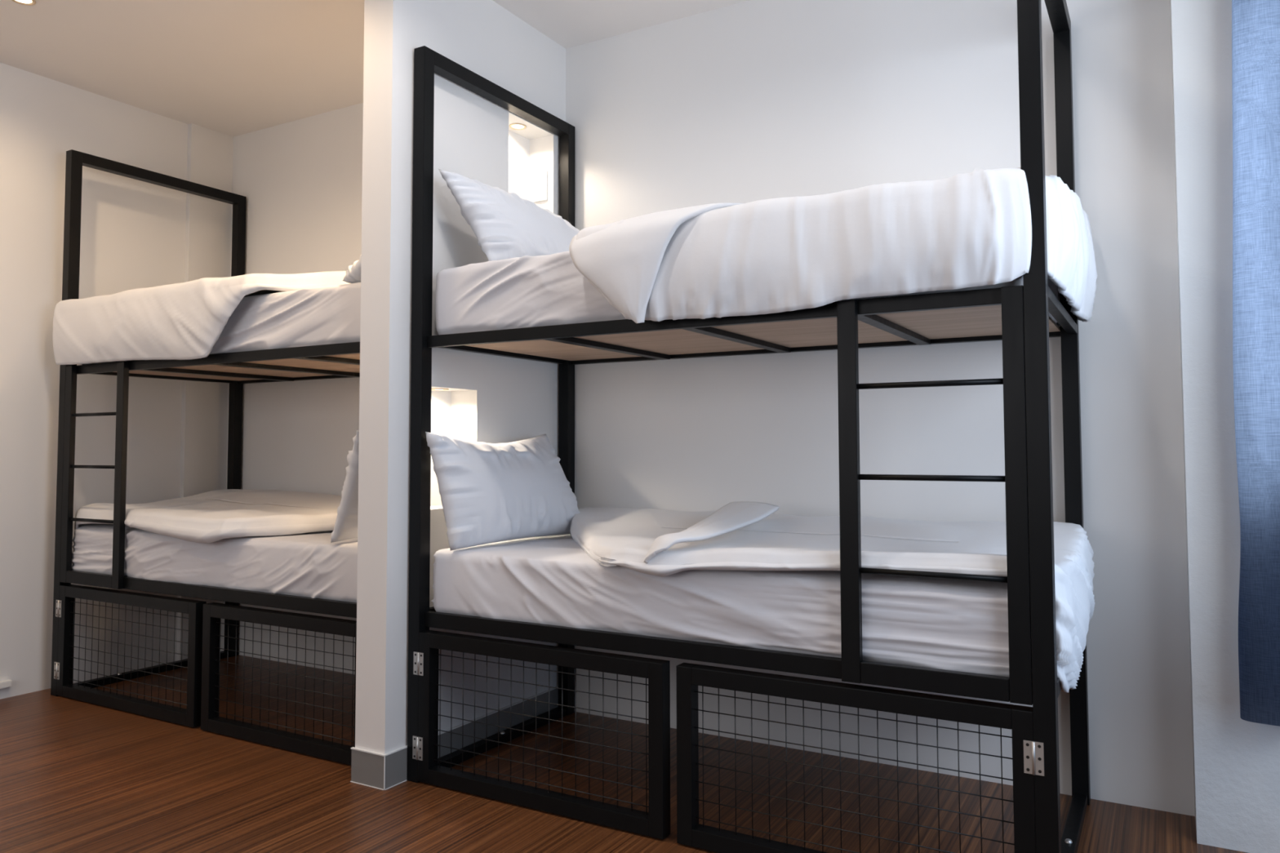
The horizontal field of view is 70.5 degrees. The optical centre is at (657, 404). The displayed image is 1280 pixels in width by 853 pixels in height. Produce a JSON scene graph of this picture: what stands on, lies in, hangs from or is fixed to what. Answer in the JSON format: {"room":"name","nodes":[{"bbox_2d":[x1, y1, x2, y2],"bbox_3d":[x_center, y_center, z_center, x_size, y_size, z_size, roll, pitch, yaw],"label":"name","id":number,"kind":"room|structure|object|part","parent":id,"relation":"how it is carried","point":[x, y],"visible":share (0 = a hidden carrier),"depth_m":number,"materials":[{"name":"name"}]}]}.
{"room":"dormitory","nodes":[
{"label":"dormitory","id":0,"kind":"room"},
{"bbox_2d":[0,62,187,699],"bbox_3d":[-3.842,-0.183,2.795,0.120,2.920,5.445,-2,-3,29],"label":"wall","id":1,"kind":"structure","parent":0,"point":[133,231],"depth_m":4.41,"materials":[{"name":"paint"}]},
{"bbox_2d":[0,680,12,688],"bbox_3d":[-3.077,1.264,3.929,0.030,0.030,0.485,-2,-3,29],"label":"cable cover","id":2,"kind":"object","parent":1,"relation":"attached to","point":[6,683],"visible":1,"depth_m":4.11,"materials":[{"name":"white paint"}]},
{"bbox_2d":[176,123,233,661],"bbox_3d":[-2.506,-0.081,5.019,0.032,2.920,0.255,-2,-3,29],"label":"wall","id":3,"kind":"structure","parent":1,"relation":"attached to","point":[208,231],"depth_m":5.01,"materials":[{"name":"paint"}]},
{"bbox_2d":[0,0,748,137],"bbox_3d":[-1.253,-1.760,1.585,5.900,0.100,5.985,-2,-3,29],"label":"ceiling","id":4,"kind":"structure","parent":0,"point":[232,68],"depth_m":4.01,"materials":[{"name":"paint"}]},
{"bbox_2d":[11,0,35,5],"bbox_3d":[-2.524,-1.608,3.596,0.090,0.005,0.090,-2,-3,29],"label":"recessed light","id":5,"kind":"object","parent":4,"relation":"in","point":[28,2],"visible":1,"depth_m":3.62,"materials":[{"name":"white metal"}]},
{"bbox_3d":[-2.524,-1.609,3.596,0.062,0.003,0.062,0,-3,1],"label":"bulb","id":6,"kind":"part","parent":5,"relation":"part of","materials":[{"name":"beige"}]},
{"bbox_2d":[355,0,565,754],"bbox_3d":[-0.723,-0.155,3.572,0.140,2.920,1.037,-2,-3,29],"label":"wall partition","id":7,"kind":"structure","parent":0,"point":[489,398],"depth_m":3.28,"materials":[{"name":"paint"}]},
{"bbox_2d":[431,388,448,391],"bbox_3d":[-0.819,-0.056,3.390,0.072,0.005,0.072,-2,-3,29],"label":"recessed light","id":8,"kind":"object","parent":7,"relation":"in","point":[433,389],"visible":0.93,"depth_m":3.40,"materials":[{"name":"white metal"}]},
{"bbox_2d":[350,685,558,790],"bbox_3d":[-0.721,1.246,3.500,0.161,0.114,1.047,-2,-3,29],"label":"baseboard","id":9,"kind":"structure","parent":7,"relation":"attached to","point":[382,771],"depth_m":3.28,"materials":[{"name":"grey tile"}]},
{"bbox_2d":[509,123,526,129],"bbox_3d":[-0.595,-1.181,3.850,0.072,0.005,0.072,-2,-3,29],"label":"recessed light","id":10,"kind":"object","parent":7,"relation":"in","point":[513,126],"visible":1,"depth_m":3.85,"materials":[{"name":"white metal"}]},
{"bbox_3d":[-0.595,-1.182,3.850,0.049,0.003,0.049,2,-3,-33],"label":"bulb","id":11,"kind":"part","parent":10,"relation":"part of","materials":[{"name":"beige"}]},
{"bbox_3d":[-0.519,-0.958,3.978,0.080,0.130,0.009,-2,-3,29],"label":"socket plate","id":12,"kind":"object","parent":7,"relation":"attached to","visible":0},
{"bbox_2d":[533,186,544,198],"bbox_3d":[-0.521,-0.929,3.973,0.056,0.042,0.002,-2,-3,29],"label":"power outlet","id":13,"kind":"object","parent":12,"relation":"attached to","point":[539,192],"depth_m":3.97,"materials":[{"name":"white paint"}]},
{"bbox_2d":[533,173,544,185],"bbox_3d":[-0.521,-0.987,3.976,0.056,0.042,0.002,-2,-3,29],"label":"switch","id":14,"kind":"object","parent":12,"relation":"attached to","point":[539,179],"depth_m":3.98,"materials":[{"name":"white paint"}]},
{"bbox_2d":[0,654,1247,852],"bbox_3d":[-1.317,1.250,1.311,5.900,0.100,5.685,-2,-3,29],"label":"floor","id":15,"kind":"structure","parent":0,"point":[77,776],"depth_m":2.95,"materials":[{"name":"laminate"}]},
{"bbox_2d":[50,149,359,764],"bbox_3d":[-1.679,0.060,4.140,2.075,2.550,0.938,-2,-3,29],"label":"bunk bed","id":16,"kind":"object","parent":15,"relation":"on","point":[342,360],"visible":0.59,"depth_m":3.99,"materials":[{"name":"black metal"}]},
{"bbox_3d":[-2.776,0.069,4.254,0.050,2.550,0.050,-2,-3,29],"label":"post","id":17,"kind":"part","parent":16,"relation":"part of","materials":[{"name":"black metal"}]},
{"bbox_3d":[-2.737,0.320,4.206,0.050,1.001,0.024,-2,-3,29],"label":"ladder rail","id":18,"kind":"part","parent":16,"relation":"part of","materials":[{"name":"black metal"}]},
{"bbox_3d":[-2.376,0.309,4.003,0.050,1.001,0.024,-2,-3,29],"label":"ladder rail","id":19,"kind":"part","parent":16,"relation":"part of","materials":[{"name":"black metal"}]},
{"bbox_3d":[-2.311,1.073,3.944,1.012,0.500,0.046,-2,-3,29],"label":"locker door","id":20,"kind":"part","parent":16,"relation":"part of","materials":[{"name":"black metal"}]},
{"bbox_3d":[-2.571,-0.149,4.654,0.028,0.028,0.832,-2,-3,29],"label":"rail","id":21,"kind":"part","parent":16,"relation":"part of","materials":[{"name":"black metal"}]},
{"bbox_2d":[71,524,357,602],"bbox_3d":[-1.687,0.667,4.115,1.941,0.226,0.870,-2,-3,29],"label":"mattress","id":22,"kind":"object","parent":16,"relation":"on","point":[308,565],"visible":0.47,"depth_m":3.66,"materials":[{"name":"white fabric"}]},
{"bbox_2d":[74,488,341,543],"bbox_3d":[-1.876,0.550,4.206,1.594,0.260,0.990,-2,-3,29],"label":"duvet","id":23,"kind":"object","parent":22,"relation":"on","point":[213,516],"visible":0.76,"depth_m":3.90,"materials":[{"name":"white fabric"}]},
{"bbox_2d":[330,430,359,542],"bbox_3d":[-0.999,0.319,3.657,0.226,0.418,0.710,-2,-3,29],"label":"pillow","id":24,"kind":"object","parent":22,"relation":"on","point":[345,527],"visible":0.11,"depth_m":3.37,"materials":[{"name":"white fabric"}]},
{"bbox_3d":[-1.888,-0.187,3.781,1.975,0.040,0.025,-2,-3,29],"label":"rail","id":25,"kind":"part","parent":16,"relation":"part of","materials":[{"name":"black metal"}]},
{"bbox_2d":[81,282,360,364],"bbox_3d":[-1.690,-0.305,4.161,1.942,0.243,0.870,-2,-3,29],"label":"mattress","id":26,"kind":"object","parent":16,"relation":"on","point":[329,314],"visible":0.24,"depth_m":3.53,"materials":[{"name":"white fabric"}]},
{"bbox_2d":[52,271,349,364],"bbox_3d":[-1.882,-0.359,4.236,1.724,0.398,0.985,-2,-3,29],"label":"duvet","id":27,"kind":"object","parent":26,"relation":"on","point":[183,321],"visible":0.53,"depth_m":3.81,"materials":[{"name":"white fabric"}]},
{"bbox_2d":[342,254,361,283],"bbox_3d":[-0.949,-0.591,3.717,0.224,0.314,0.750,-2,-3,29],"label":"pillow","id":28,"kind":"object","parent":26,"relation":"on","point":[353,275],"visible":0.02,"depth_m":3.42,"materials":[{"name":"white fabric"}]},
{"bbox_3d":[-2.344,0.104,5.022,0.050,2.550,0.050,-2,-3,29],"label":"post","id":29,"kind":"part","parent":16,"relation":"part of","materials":[{"name":"black metal"}]},
{"bbox_3d":[-1.885,0.772,3.735,1.975,0.050,0.025,-2,-3,29],"label":"rail","id":30,"kind":"part","parent":16,"relation":"part of","materials":[{"name":"black metal"}]},
{"bbox_3d":[-1.429,1.046,3.450,0.917,0.500,0.046,-2,-3,29],"label":"locker door","id":31,"kind":"part","parent":16,"relation":"part of","materials":[{"name":"black metal"}]},
{"bbox_3d":[-1.457,-0.157,4.547,1.975,0.030,0.030,-2,-3,29],"label":"rail","id":32,"kind":"part","parent":16,"relation":"part of","materials":[{"name":"black metal"}]},
{"bbox_2d":[407,0,1090,852],"bbox_3d":[0.259,0.002,3.054,2.050,2.550,0.938,-2,-3,29],"label":"bunk bed","id":33,"kind":"object","parent":15,"relation":"on","point":[1017,316],"visible":0.9,"depth_m":2.59,"materials":[{"name":"black metal"}]},
{"bbox_3d":[-0.827,0.011,3.162,0.050,2.550,0.050,-2,-3,29],"label":"post","id":34,"kind":"part","parent":33,"relation":"part of","materials":[{"name":"black metal"}]},
{"bbox_3d":[-0.619,0.752,3.517,0.028,0.038,0.832,-2,-3,29],"label":"rail","id":35,"kind":"part","parent":33,"relation":"part of","materials":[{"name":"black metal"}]},
{"bbox_3d":[-0.622,-0.207,3.562,0.028,0.028,0.832,-2,-3,29],"label":"rail","id":36,"kind":"part","parent":33,"relation":"part of","materials":[{"name":"black metal"}]},
{"bbox_3d":[-0.389,1.015,2.867,0.950,0.500,0.046,-2,-3,29],"label":"locker door","id":37,"kind":"part","parent":33,"relation":"part of","materials":[{"name":"black metal"}]},
{"bbox_3d":[-0.396,0.046,3.930,0.050,2.550,0.050,-2,-3,29],"label":"post","id":38,"kind":"part","parent":33,"relation":"part of","materials":[{"name":"black metal"}]},
{"bbox_3d":[0.053,0.714,2.649,1.950,0.050,0.025,-2,-3,29],"label":"rail","id":39,"kind":"part","parent":33,"relation":"part of","materials":[{"name":"black metal"}]},
{"bbox_3d":[0.050,-0.245,2.695,1.950,0.040,0.025,-2,-3,29],"label":"rail","id":40,"kind":"part","parent":33,"relation":"part of","materials":[{"name":"black metal"}]},
{"bbox_2d":[431,533,1008,676],"bbox_3d":[0.263,0.607,3.025,1.958,0.231,0.866,-2,-3,29],"label":"mattress","id":41,"kind":"object","parent":33,"relation":"on","point":[960,625],"visible":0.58,"depth_m":2.57,"materials":[{"name":"white fabric"}]},
{"bbox_2d":[425,431,580,550],"bbox_3d":[-0.545,0.308,3.380,0.225,0.405,0.752,-2,-3,34],"label":"pillow","id":42,"kind":"object","parent":41,"relation":"on","point":[490,493],"visible":0.98,"depth_m":3.23,"materials":[{"name":"white fabric"}]},
{"bbox_2d":[569,501,1095,692],"bbox_3d":[0.316,0.556,2.973,1.999,0.451,0.967,-2,-3,29],"label":"duvet","id":43,"kind":"object","parent":41,"relation":"on","point":[741,535],"visible":0.84,"depth_m":2.68,"materials":[{"name":"white fabric"}]},
{"bbox_2d":[435,251,1057,334],"bbox_3d":[0.259,-0.369,3.070,1.942,0.255,0.870,-2,-3,29],"label":"mattress","id":44,"kind":"object","parent":33,"relation":"on","point":[524,291],"visible":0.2,"depth_m":2.99,"materials":[{"name":"white fabric"}]},
{"bbox_2d":[438,168,580,261],"bbox_3d":[-0.465,-0.651,3.474,0.224,0.330,0.847,-2,-3,36],"label":"pillow","id":45,"kind":"object","parent":44,"relation":"on","point":[505,225],"visible":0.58,"depth_m":3.27,"materials":[{"name":"white fabric"}]},
{"bbox_2d":[568,167,1097,323],"bbox_3d":[0.567,-0.427,2.862,1.456,0.397,1.030,-2,-3,29],"label":"duvet","id":46,"kind":"object","parent":44,"relation":"on","point":[974,228],"visible":0.98,"depth_m":2.41,"materials":[{"name":"white fabric"}]},
{"bbox_3d":[0.481,-0.214,3.461,1.950,0.030,0.030,-2,-3,29],"label":"rail","id":47,"kind":"part","parent":33,"relation":"part of","materials":[{"name":"black metal"}]},
{"bbox_3d":[0.506,0.223,2.388,0.050,1.001,0.024,-2,-3,29],"label":"ladder rail","id":48,"kind":"part","parent":33,"relation":"part of","materials":[{"name":"black metal"}]},
{"bbox_3d":[0.481,0.989,2.380,0.955,0.500,0.046,-2,-3,29],"label":"locker door","id":49,"kind":"part","parent":33,"relation":"part of","materials":[{"name":"black metal"}]},
{"bbox_3d":[0.867,0.213,2.186,0.050,1.001,0.024,-2,-3,29],"label":"ladder rail","id":50,"kind":"part","parent":33,"relation":"part of","materials":[{"name":"black metal"}]},
{"bbox_3d":[0.917,-0.041,2.184,0.050,2.550,0.050,-2,-3,29],"label":"post","id":51,"kind":"part","parent":33,"relation":"part of","materials":[{"name":"black metal"}]},
{"bbox_3d":[1.145,0.699,2.529,0.028,0.038,0.832,-2,-3,29],"label":"rail","id":52,"kind":"part","parent":33,"relation":"part of","materials":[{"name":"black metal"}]},
{"bbox_3d":[1.142,-0.260,2.574,0.028,0.028,0.832,-2,-3,29],"label":"rail","id":53,"kind":"part","parent":33,"relation":"part of","materials":[{"name":"black metal"}]},
{"bbox_3d":[1.349,-0.006,2.953,0.050,2.550,0.050,-2,-3,29],"label":"post","id":54,"kind":"part","parent":33,"relation":"part of","materials":[{"name":"black metal"}]},
{"bbox_2d":[223,0,1195,816],"bbox_3d":[-0.432,-0.132,4.071,4.818,2.920,0.120,-2,-3,29],"label":"wall","id":55,"kind":"structure","parent":0,"point":[750,100],"depth_m":3.35,"materials":[{"name":"paint"}]},
{"bbox_2d":[1169,0,1279,852],"bbox_3d":[2.088,-0.213,2.535,1.082,2.920,0.337,-2,-3,29],"label":"wall","id":56,"kind":"structure","parent":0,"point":[1237,760],"depth_m":2.61,"materials":[{"name":"paint"}]},
{"bbox_2d":[1231,0,1279,726],"bbox_3d":[1.903,-0.388,2.359,0.721,2.468,0.102,-2,-3,29],"label":"curtain","id":57,"kind":"object","parent":56,"relation":"hanging from","point":[1255,24],"visible":1,"depth_m":2.46,"materials":[{"name":"blue fabric"}]}
]}

